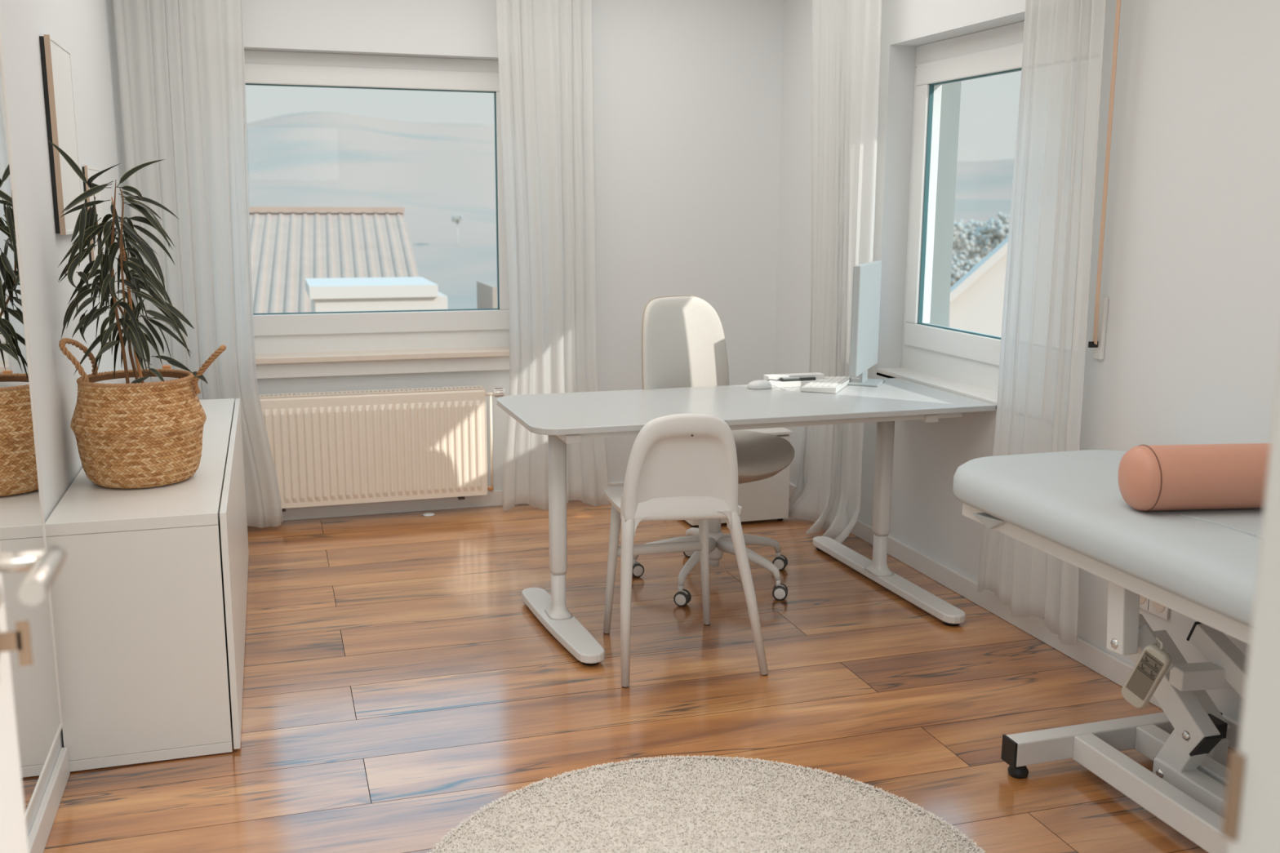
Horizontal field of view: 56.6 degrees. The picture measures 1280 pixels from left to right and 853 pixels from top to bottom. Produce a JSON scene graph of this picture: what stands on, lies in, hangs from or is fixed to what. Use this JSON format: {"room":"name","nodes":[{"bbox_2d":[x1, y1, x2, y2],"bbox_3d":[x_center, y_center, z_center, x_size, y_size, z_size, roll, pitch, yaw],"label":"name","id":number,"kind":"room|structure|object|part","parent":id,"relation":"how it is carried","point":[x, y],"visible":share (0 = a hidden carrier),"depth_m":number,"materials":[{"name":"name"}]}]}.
{"room":"examination room","nodes":[
{"label":"examination room","id":0,"kind":"room"},
{"bbox_2d":[0,0,137,838],"bbox_3d":[-1.506,-0.382,2.614,0.200,2.620,5.015,-3,11,-17],"label":"wall","id":1,"kind":"structure","parent":0,"point":[84,27],"depth_m":3.21,"materials":[{"name":"paint"}]},
{"bbox_2d":[0,26,62,822],"bbox_3d":[-1.304,-0.117,2.370,0.014,1.908,0.862,-3,11,-17],"label":"wall mirror","id":2,"kind":"object","parent":1,"relation":"attached to","point":[36,686],"visible":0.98,"depth_m":2.64,"materials":[{"name":"clear mirror"}]},
{"bbox_2d":[27,747,70,852],"bbox_3d":[-1.077,1.064,1.827,0.016,0.075,2.488,-3,11,-17],"label":"baseboard","id":3,"kind":"structure","parent":1,"relation":"attached to","point":[40,831],"depth_m":2.75,"materials":[{"name":"white wood"}]},
{"bbox_2d":[39,34,82,235],"bbox_3d":[-1.657,-0.825,3.417,0.026,0.532,0.371,-3,11,-17],"label":"wall picture","id":4,"kind":"object","parent":1,"relation":"attached to","point":[56,64],"visible":0.79,"depth_m":3.31,"materials":[{"name":"white paper"}]},
{"bbox_3d":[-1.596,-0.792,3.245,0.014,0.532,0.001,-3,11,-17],"label":"frame","id":5,"kind":"part","parent":4,"relation":"part of","materials":[{"name":"brown wood"}]},
{"bbox_2d":[82,165,105,268],"bbox_3d":[-1.839,-0.706,4.016,0.015,0.335,0.321,-3,11,-17],"label":"wall picture","id":6,"kind":"object","parent":1,"relation":"attached to","point":[88,171],"visible":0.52,"depth_m":3.97,"materials":[{"name":"white paper"}]},
{"bbox_3d":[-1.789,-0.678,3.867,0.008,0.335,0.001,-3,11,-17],"label":"frame","id":7,"kind":"part","parent":6,"relation":"part of","materials":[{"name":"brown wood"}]},
{"bbox_2d":[110,0,783,490],"bbox_3d":[-0.735,-0.936,5.585,3.467,2.620,0.300,-3,11,-17],"label":"wall","id":8,"kind":"structure","parent":0,"point":[687,93],"depth_m":5.63,"materials":[{"name":"paint"}]},
{"bbox_2d":[244,49,510,378],"bbox_3d":[-1.201,-0.942,5.335,1.500,1.407,0.220,-3,11,-17],"label":"window","id":9,"kind":"structure","parent":8,"relation":"in","point":[349,343],"depth_m":5.38,"materials":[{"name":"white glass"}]},
{"bbox_3d":[-1.195,-0.324,5.420,1.500,0.028,0.155,-3,11,-17],"label":"sill","id":10,"kind":"part","parent":9,"relation":"part of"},
{"bbox_2d":[259,385,505,511],"bbox_3d":[-1.218,0.096,5.399,1.225,0.524,0.129,-3,11,-17],"label":"radiator","id":11,"kind":"object","parent":8,"relation":"attached to","point":[354,446],"visible":0.89,"depth_m":5.35,"materials":[{"name":"beige metal"}]},
{"bbox_2d":[259,385,484,398],"bbox_3d":[-1.258,-0.153,5.322,1.125,0.006,0.073,-3,11,-17],"label":"grille","id":12,"kind":"object","parent":11,"relation":"attached to","point":[477,389],"depth_m":5.34,"materials":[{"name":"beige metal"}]},
{"bbox_2d":[282,481,624,520],"bbox_3d":[-0.744,0.345,5.657,2.931,0.075,0.016,-3,11,-17],"label":"baseboard","id":13,"kind":"structure","parent":8,"relation":"attached to","point":[495,498],"depth_m":5.53,"materials":[{"name":"white wood"}]},
{"bbox_2d":[43,497,1233,852],"bbox_3d":[-0.002,0.852,3.324,2.967,0.050,5.015,-3,11,-17],"label":"floor","id":14,"kind":"structure","parent":0,"point":[400,681],"depth_m":3.51,"materials":[{"name":"brown wood"}]},
{"bbox_2d":[44,398,248,772],"bbox_3d":[-1.523,0.382,3.875,0.418,0.652,1.852,-3,11,-17],"label":"sideboard","id":15,"kind":"object","parent":14,"relation":"on","point":[149,591],"visible":0.81,"depth_m":3.02,"materials":[{"name":"white paint"}]},
{"bbox_3d":[-1.261,0.546,3.013,0.398,0.586,0.019,-3,11,-17],"label":"panel","id":16,"kind":"part","parent":15,"relation":"part of","materials":[{"name":"white paint"}]},
{"bbox_3d":[-1.531,0.078,3.815,0.398,0.031,1.852,-3,11,-17],"label":"panel","id":17,"kind":"part","parent":15,"relation":"part of","materials":[{"name":"white paint"}]},
{"bbox_2d":[58,337,226,488],"bbox_3d":[-1.365,-0.056,3.325,0.417,0.409,0.350,-3,11,-17],"label":"basket","id":18,"kind":"object","parent":15,"relation":"on","point":[140,435],"visible":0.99,"depth_m":3.20,"materials":[{"name":"wicker"}]},
{"bbox_3d":[-1.514,-0.173,3.250,0.057,0.154,0.192,0,11,-1],"label":"handle","id":19,"kind":"part","parent":18,"relation":"part of","materials":[{"name":"brown wicker"}]},
{"bbox_2d":[93,377,178,383],"bbox_3d":[-1.398,0.010,3.328,0.250,0.264,0.250,-3,11,-17],"label":"plant pot","id":20,"kind":"object","parent":18,"relation":"in","point":[122,380],"visible":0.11,"depth_m":3.40,"materials":[{"name":"white ceramic"}]},
{"bbox_2d":[48,140,208,384],"bbox_3d":[-1.392,-0.433,3.251,0.368,0.668,0.284,-3,11,-17],"label":"potted plant","id":21,"kind":"object","parent":20,"relation":"in","point":[87,226],"visible":0.98,"depth_m":3.20,"materials":[{"name":"green plant"}]},
{"bbox_3d":[-1.443,-0.377,3.292,0.097,0.542,0.015,2,11,10],"label":"stem","id":22,"kind":"part","parent":21,"relation":"part of","materials":[{"name":"green plant"}]},
{"bbox_3d":[-1.408,-0.381,3.208,0.032,0.559,0.018,-3,11,-17],"label":"stem","id":23,"kind":"part","parent":21,"relation":"part of","materials":[{"name":"green plant"}]},
{"bbox_3d":[-1.391,-0.447,3.193,0.017,0.381,0.068,-7,13,-35],"label":"stem","id":24,"kind":"part","parent":21,"relation":"part of","materials":[{"name":"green plant"}]},
{"bbox_3d":[-1.402,-0.369,3.260,0.054,0.511,0.017,4,11,19],"label":"stem","id":25,"kind":"part","parent":21,"relation":"part of","materials":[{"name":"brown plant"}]},
{"bbox_3d":[-1.214,-0.162,3.319,0.208,0.145,0.077,11,15,44],"label":"handle","id":26,"kind":"part","parent":18,"relation":"part of","materials":[{"name":"brown wicker"}]},
{"bbox_3d":[-1.534,0.685,3.929,0.398,0.028,1.852,-3,11,-17],"label":"panel","id":27,"kind":"part","parent":15,"relation":"part of","materials":[{"name":"white paint"}]},
{"bbox_2d":[162,364,171,368],"bbox_3d":[-1.488,-0.062,3.760,0.060,0.264,0.060,-3,11,-17],"label":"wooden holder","id":28,"kind":"object","parent":15,"relation":"on","point":[166,366],"visible":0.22,"depth_m":3.73,"materials":[{"name":"orange wood"}]},
{"bbox_3d":[-1.348,0.373,3.928,0.008,0.584,1.812,-3,11,-17],"label":"shadow panel","id":29,"kind":"part","parent":15,"relation":"part of","materials":[{"name":"white wood"}]},
{"bbox_3d":[-1.147,0.478,3.354,0.016,0.640,0.615,-3,11,-17],"label":"door","id":30,"kind":"part","parent":15,"relation":"part of","materials":[{"name":"white paint"}]},
{"bbox_3d":[-1.331,0.368,3.933,0.016,0.640,0.615,-3,11,-17],"label":"door","id":31,"kind":"part","parent":15,"relation":"part of","materials":[{"name":"white paint"}]},
{"bbox_3d":[-1.514,0.258,4.512,0.016,0.640,0.615,-3,11,-17],"label":"door","id":32,"kind":"part","parent":15,"relation":"part of","materials":[{"name":"white paint"}]},
{"bbox_2d":[422,512,435,516],"bbox_3d":[-0.978,0.406,5.502,0.060,0.007,0.060,-3,11,-17],"label":"door stop","id":33,"kind":"object","parent":14,"relation":"on","point":[426,514],"visible":1,"depth_m":5.49,"materials":[{"name":"white plastic"}]},
{"bbox_2d":[603,413,768,688],"bbox_3d":[0.103,0.327,3.750,0.466,0.825,0.508,-3,11,-17],"label":"plastic chair","id":34,"kind":"object","parent":14,"relation":"on","point":[680,466],"visible":1,"depth_m":3.51,"materials":[{"name":"white plastic"}]},
{"bbox_3d":[-0.086,0.451,3.953,0.076,0.499,0.040,8,13,35],"label":"leg","id":35,"kind":"part","parent":34,"relation":"part of","materials":[{"name":"white plastic"}]},
{"bbox_3d":[-0.038,0.503,3.521,0.044,0.554,0.048,-3,11,-17],"label":"leg","id":36,"kind":"part","parent":34,"relation":"part of","materials":[{"name":"white plastic"}]},
{"bbox_3d":[0.093,0.230,3.748,0.386,0.047,0.445,-3,11,-17],"label":"seat","id":37,"kind":"part","parent":34,"relation":"part of","materials":[{"name":"white plastic"}]},
{"bbox_3d":[0.126,0.116,3.485,0.355,0.312,0.052,-3,11,-17],"label":"backrest","id":38,"kind":"part","parent":34,"relation":"part of","materials":[{"name":"white plastic"}]},
{"bbox_3d":[0.215,0.436,4.039,0.041,0.498,0.065,8,13,34],"label":"leg","id":39,"kind":"part","parent":34,"relation":"part of","materials":[{"name":"white plastic"}]},
{"bbox_3d":[0.325,0.489,3.612,0.142,0.556,0.045,1,11,6],"label":"leg","id":40,"kind":"part","parent":34,"relation":"part of","materials":[{"name":"white plastic"}]},
{"bbox_2d":[426,755,985,852],"bbox_3d":[0.153,0.981,2.465,1.287,0.016,1.290,-1,11,-8],"label":"round rug","id":41,"kind":"object","parent":14,"relation":"on","point":[703,804],"visible":1,"depth_m":2.80,"materials":[{"name":"beige carpet"}]},
{"bbox_2d":[632,295,795,606],"bbox_3d":[0.296,0.060,4.504,0.634,1.072,0.658,-3,11,-17],"label":"office chair","id":42,"kind":"object","parent":14,"relation":"on","point":[683,343],"visible":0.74,"depth_m":4.56,"materials":[{"name":"white plastic"}]},
{"bbox_3d":[0.117,0.466,4.579,0.301,0.110,0.048,1,11,3],"label":"arm","id":43,"kind":"part","parent":42,"relation":"part of"},
{"bbox_2d":[678,585,688,595],"bbox_3d":[0.151,0.593,4.282,0.043,0.045,0.017,5,11,21],"label":"hood","id":44,"kind":"object","parent":42,"relation":"attached to","point":[681,591],"depth_m":4.28,"materials":[{"name":"white plastic"}]},
{"bbox_3d":[0.152,-0.215,4.619,0.452,0.570,0.128,-9,14,-41],"label":"backrest","id":45,"kind":"part","parent":42,"relation":"part of","materials":[{"name":"white plastic"}]},
{"bbox_3d":[0.234,0.438,4.729,0.048,0.110,0.303,-3,11,-17],"label":"arm","id":46,"kind":"part","parent":42,"relation":"part of"},
{"bbox_3d":[0.215,0.499,4.406,0.048,0.110,0.326,5,12,22],"label":"arm","id":47,"kind":"part","parent":42,"relation":"part of"},
{"bbox_3d":[0.409,0.492,4.450,0.313,0.110,0.048,10,15,43],"label":"arm","id":48,"kind":"part","parent":42,"relation":"part of"},
{"bbox_3d":[0.431,0.457,4.635,0.286,0.110,0.048,-4,12,-23],"label":"arm","id":49,"kind":"part","parent":42,"relation":"part of"},
{"bbox_2d":[731,430,795,475],"bbox_3d":[0.300,0.103,4.486,0.541,0.091,0.495,-10,15,-43],"label":"seat cushion","id":50,"kind":"object","parent":42,"relation":"on","point":[758,454],"depth_m":4.42,"materials":[{"name":"beige fabric"}]},
{"bbox_2d":[775,579,785,587],"bbox_3d":[0.511,0.582,4.355,0.043,0.045,0.018,2,11,10],"label":"hood","id":51,"kind":"object","parent":42,"relation":"attached to","point":[778,584],"depth_m":4.35,"materials":[{"name":"white plastic"}]},
{"bbox_2d":[776,552,785,559],"bbox_3d":[0.553,0.515,4.708,0.043,0.045,0.017,4,11,18],"label":"hood","id":52,"kind":"object","parent":42,"relation":"attached to","point":[779,557],"depth_m":4.70,"materials":[{"name":"white plastic"}]},
{"bbox_2d":[684,427,792,527],"bbox_3d":[0.398,0.204,5.505,0.480,0.420,0.400,-3,11,-17],"label":"drawer unit","id":53,"kind":"object","parent":14,"relation":"on","point":[767,499],"visible":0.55,"depth_m":5.37,"materials":[{"name":"white paint"}]},
{"bbox_3d":[0.399,0.005,5.467,0.480,0.014,0.400,-3,11,-17],"label":"panel","id":54,"kind":"part","parent":53,"relation":"part of","materials":[{"name":"white paint"}]},
{"bbox_2d":[497,377,995,666],"bbox_3d":[0.347,0.265,4.314,1.656,0.740,1.045,-3,11,-17],"label":"desk","id":55,"kind":"object","parent":14,"relation":"on","point":[566,418],"visible":1,"depth_m":4.11,"materials":[{"name":"white laminate"}]},
{"bbox_3d":[-0.278,0.558,4.052,0.082,0.166,0.132,-3,11,-17],"label":"leg","id":56,"kind":"part","parent":55,"relation":"part of","materials":[{"name":"white metal"}]},
{"bbox_3d":[0.440,-0.011,3.973,1.448,0.027,0.030,-3,11,-18],"label":"rail","id":57,"kind":"part","parent":55,"relation":"part of","materials":[{"name":"white metal"}]},
{"bbox_2d":[746,380,794,390],"bbox_3d":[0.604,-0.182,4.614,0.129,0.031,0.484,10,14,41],"label":"mouse","id":58,"kind":"object","parent":55,"relation":"on","point":[756,384],"visible":0.88,"depth_m":4.46,"materials":[{"name":"white plastic"}]},
{"bbox_2d":[763,372,825,387],"bbox_3d":[0.599,-0.178,4.571,0.235,0.040,0.085,-3,11,-17],"label":"paper tray","id":59,"kind":"object","parent":55,"relation":"on","point":[819,376],"visible":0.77,"depth_m":4.54,"materials":[{"name":"white plastic"}]},
{"bbox_2d":[779,376,815,381],"bbox_3d":[0.603,-0.182,4.547,0.140,0.013,0.030,-3,11,-18],"label":"phone","id":60,"kind":"object","parent":59,"relation":"on","point":[794,378],"visible":1,"depth_m":4.53,"materials":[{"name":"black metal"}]},
{"bbox_2d":[800,376,851,393],"bbox_3d":[0.710,-0.164,4.531,0.134,0.025,0.300,4,11,20],"label":"keyboard","id":61,"kind":"object","parent":55,"relation":"on","point":[832,384],"visible":0.94,"depth_m":4.44,"materials":[{"name":"white plastic"}]},
{"bbox_2d":[847,260,884,386],"bbox_3d":[0.872,-0.398,4.595,0.140,0.465,0.430,4,11,21],"label":"monitor","id":62,"kind":"object","parent":55,"relation":"on","point":[866,288],"visible":0.87,"depth_m":4.53,"materials":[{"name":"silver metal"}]},
{"bbox_3d":[0.916,0.473,4.542,0.082,0.166,0.132,-3,11,-17],"label":"leg","id":63,"kind":"part","parent":55,"relation":"part of","materials":[{"name":"white metal"}]},
{"bbox_2d":[952,449,1263,852],"bbox_3d":[1.392,0.633,2.506,0.682,0.814,1.950,-3,11,-17],"label":"table","id":64,"kind":"object","parent":14,"relation":"on","point":[1200,565],"visible":0.87,"depth_m":2.78,"materials":[{"name":"white leather"}]},
{"bbox_3d":[1.397,0.352,2.443,0.592,0.050,1.730,-3,11,-17],"label":"frame","id":65,"kind":"part","parent":64,"relation":"part of","materials":[{"name":"white metal"}]},
{"bbox_2d":[952,449,1263,627],"bbox_3d":[1.394,0.281,2.439,0.682,0.090,1.950,-3,11,-17],"label":"cushion","id":66,"kind":"object","parent":64,"relation":"on","point":[1073,500],"depth_m":2.63,"materials":[{"name":"white leather"}]},
{"bbox_3d":[1.087,0.419,2.676,0.045,0.183,0.069,-3,11,-17],"label":"hanger post","id":67,"kind":"part","parent":64,"relation":"part of","materials":[{"name":"white metal"}]},
{"bbox_2d":[1121,636,1171,708],"bbox_3d":[1.107,0.540,2.601,0.040,0.176,0.114,-3,11,-17],"label":"remote control","id":68,"kind":"object","parent":64,"relation":"hanging from","point":[1153,662],"visible":1,"depth_m":2.59,"materials":[{"name":"grey plastic"}]},
{"bbox_3d":[1.338,0.942,2.384,0.055,0.065,1.403,-3,11,-17],"label":"rail","id":69,"kind":"part","parent":64,"relation":"part of","materials":[{"name":"white metal"}]},
{"bbox_3d":[1.157,0.508,2.701,0.109,0.123,0.045,3,11,15],"label":"scissor arm","id":70,"kind":"part","parent":64,"relation":"part of"},
{"bbox_3d":[1.280,0.620,2.902,0.050,0.254,0.330,-3,11,-17],"label":"scissor arm","id":71,"kind":"part","parent":64,"relation":"part of"},
{"bbox_3d":[1.519,0.933,2.439,0.055,0.065,1.403,-3,11,-17],"label":"rail","id":72,"kind":"part","parent":64,"relation":"part of","materials":[{"name":"white metal"}]},
{"bbox_3d":[1.414,0.669,3.087,0.045,0.217,0.281,-3,11,-17],"label":"scissor arm","id":73,"kind":"part","parent":64,"relation":"part of"},
{"bbox_2d":[1117,443,1270,511],"bbox_3d":[1.313,0.113,2.684,0.453,0.150,0.150,-1,11,-6],"label":"bolster","id":74,"kind":"object","parent":64,"relation":"on","point":[1193,477],"visible":1,"depth_m":2.62,"materials":[{"name":"orange leather"}]},
{"bbox_3d":[1.393,0.561,2.794,0.050,0.138,0.237,-3,11,-17],"label":"arm","id":75,"kind":"part","parent":64,"relation":"part of"},
{"bbox_2d":[773,0,1279,723],"bbox_3d":[1.566,-0.541,3.555,0.300,2.620,5.015,-3,11,-17],"label":"wall","id":76,"kind":"structure","parent":0,"point":[1190,274],"depth_m":3.43,"materials":[{"name":"paint"}]},
{"bbox_2d":[876,6,1106,405],"bbox_3d":[1.323,-0.758,4.293,0.290,1.330,1.301,-3,11,-17],"label":"window","id":77,"kind":"structure","parent":76,"relation":"in","point":[936,355],"depth_m":4.75,"materials":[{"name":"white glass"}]},
{"bbox_3d":[1.239,-0.116,4.388,0.120,0.032,1.300,-3,11,-17],"label":"sill","id":78,"kind":"part","parent":77,"relation":"part of","materials":[{"name":"white stone"}]},
{"bbox_3d":[1.230,-0.880,4.896,0.104,1.315,0.071,-3,11,-17],"label":"shutter rail","id":79,"kind":"part","parent":77,"relation":"part of","materials":[{"name":"white plastic"}]},
{"bbox_3d":[1.312,-0.789,4.299,0.070,1.126,1.200,-3,11,-17],"label":"sash","id":80,"kind":"part","parent":77,"relation":"part of","materials":[{"name":"white plastic"}]},
{"bbox_2d":[788,482,1240,752],"bbox_3d":[1.390,0.706,3.800,0.016,0.075,4.855,-3,11,-17],"label":"baseboard","id":81,"kind":"structure","parent":76,"relation":"attached to","point":[1108,665],"depth_m":4.13,"materials":[{"name":"white wood"}]},
{"bbox_2d":[1088,0,1120,359],"bbox_3d":[1.377,-0.965,3.461,0.094,1.556,0.040,-10,15,-43],"label":"strap","id":82,"kind":"object","parent":76,"relation":"attached to","point":[1101,304],"visible":1,"depth_m":3.51,"materials":[{"name":"brown fabric"}]},
{"bbox_3d":[1.397,-0.298,3.609,0.014,0.190,0.040,-3,11,-17],"label":"winder plate","id":83,"kind":"part","parent":82,"relation":"part of","materials":[{"name":"white plastic"}]},
{"bbox_2d":[1139,595,1169,620],"bbox_3d":[1.485,0.501,3.464,0.010,0.080,0.155,-3,11,-17],"label":"wall socket","id":84,"kind":"object","parent":76,"relation":"attached to","point":[1146,604],"visible":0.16,"depth_m":3.44,"materials":[{"name":"white plastic"}]},
{"bbox_3d":[0.017,-1.826,2.981,3.467,0.100,5.315,-3,11,-17],"label":"ceiling","id":85,"kind":"structure","parent":0,"visible":0},
{"bbox_2d":[112,0,283,528],"bbox_3d":[-1.819,-0.806,4.919,0.536,2.562,0.032,-3,11,-17],"label":"curtain","id":86,"kind":"object","parent":85,"relation":"hanging from","point":[181,63],"visible":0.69,"depth_m":4.88,"materials":[{"name":"white fabric"}]},
{"bbox_2d":[496,0,608,511],"bbox_3d":[-0.388,-0.876,5.383,0.514,2.580,0.041,-3,11,-17],"label":"curtain","id":87,"kind":"object","parent":85,"relation":"hanging from","point":[545,51],"visible":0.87,"depth_m":5.37,"materials":[{"name":"white fabric"}]},
{"bbox_2d":[788,0,881,543],"bbox_3d":[0.775,-0.808,5.014,0.180,2.566,0.669,-3,11,-17],"label":"curtain","id":88,"kind":"object","parent":85,"relation":"hanging from","point":[846,34],"visible":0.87,"depth_m":5.03,"materials":[{"name":"white fabric"}]},
{"bbox_2d":[977,0,1106,644],"bbox_3d":[1.272,-0.590,3.698,0.043,2.500,0.534,-3,11,-17],"label":"curtain","id":89,"kind":"object","parent":85,"relation":"hanging from","point":[1043,337],"visible":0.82,"depth_m":3.71,"materials":[{"name":"white fabric"}]},
{"bbox_3d":[0.777,-0.028,0.805,3.467,2.620,0.140,-3,11,-17],"label":"wall","id":90,"kind":"structure","parent":0,"visible":0},
{"bbox_2d":[0,545,66,852],"bbox_3d":[-0.551,0.245,0.914,0.122,2.012,0.815,-3,11,-17],"label":"door","id":91,"kind":"structure","parent":90,"relation":"in","point":[44,566],"depth_m":1.24,"materials":[{"name":"white paint"}]},
{"bbox_3d":[-0.609,0.144,1.155,0.080,0.052,0.146,-3,11,-17],"label":"handle","id":92,"kind":"part","parent":91,"relation":"part of","materials":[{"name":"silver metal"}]},
{"bbox_2d":[1221,358,1279,852],"bbox_3d":[-0.012,0.292,0.619,1.000,2.050,0.164,-3,11,-17],"label":"trim","id":93,"kind":"structure","parent":90,"relation":"attached to","point":[1251,811],"depth_m":0.80,"materials":[{"name":"white wood"}]},
{"bbox_3d":[0.413,0.257,0.827,0.003,0.063,0.012,-3,11,-17],"label":"strike plate","id":94,"kind":"part","parent":93,"relation":"part of","materials":[{"name":"brown metal"}]},
{"label":"outside","id":95,"kind":"structure","parent":0,"visible":0},
{"bbox_2d":[246,111,1014,327],"bbox_3d":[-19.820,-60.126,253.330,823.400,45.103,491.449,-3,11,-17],"label":"hillside","id":96,"kind":"structure","parent":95,"point":[436,171],"depth_m":298.44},
{"bbox_2d":[248,206,418,313],"bbox_3d":[-8.012,0.677,17.838,9.063,7.836,10.017,-3,11,-17],"label":"roof","id":97,"kind":"structure","parent":96,"relation":"on","point":[287,249],"depth_m":16.36,"materials":[{"name":"metal"}]},
{"bbox_2d":[305,276,448,311],"bbox_3d":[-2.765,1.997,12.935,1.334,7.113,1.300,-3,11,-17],"label":"annex","id":98,"kind":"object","parent":96,"relation":"on","point":[403,293],"visible":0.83,"depth_m":11.75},
{"bbox_2d":[451,213,462,244],"bbox_3d":[-24.236,-25.050,158.115,1.614,6.334,1.572,-3,11,-17],"label":"tree","id":99,"kind":"object","parent":96,"relation":"on","point":[456,218],"visible":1,"depth_m":157.44,"materials":[{"name":"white plant"}]},
{"bbox_2d":[476,280,497,308],"bbox_3d":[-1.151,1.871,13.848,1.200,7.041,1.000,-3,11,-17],"label":"garden shed","id":100,"kind":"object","parent":96,"relation":"on","point":[486,291],"visible":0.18,"depth_m":12.98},
{"bbox_2d":[951,220,975,257],"bbox_3d":[26.040,-14.314,101.460,4.299,6.746,4.104,-3,11,-17],"label":"tree","id":101,"kind":"object","parent":96,"relation":"on","point":[960,237],"visible":0.18,"depth_m":100.03,"materials":[{"name":"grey plant"}]},
{"bbox_2d":[950,253,981,286],"bbox_3d":[9.150,-1.721,34.566,1.462,6.551,1.374,1,11,5],"label":"tree","id":102,"kind":"object","parent":96,"relation":"on","point":[960,268],"visible":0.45,"depth_m":33.75,"materials":[{"name":"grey plant"}]},
{"bbox_2d":[952,218,992,261],"bbox_3d":[33.043,-17.470,119.106,5.226,6.499,5.285,-3,11,-17],"label":"tree","id":103,"kind":"object","parent":96,"relation":"on","point":[975,251],"visible":0.23,"depth_m":117.97,"materials":[{"name":"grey plant"}]},
{"bbox_2d":[949,235,1008,337],"bbox_3d":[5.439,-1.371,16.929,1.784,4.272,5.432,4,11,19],"label":"house","id":104,"kind":"structure","parent":96,"relation":"on","point":[976,299],"depth_m":14.89,"materials":[{"name":"white paint"}]},
{"bbox_2d":[973,211,1009,255],"bbox_3d":[31.640,-15.270,105.063,4.707,7.355,4.788,-3,11,-17],"label":"tree","id":105,"kind":"object","parent":96,"relation":"on","point":[993,233],"visible":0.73,"depth_m":104.14,"materials":[{"name":"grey plant"}]}
]}

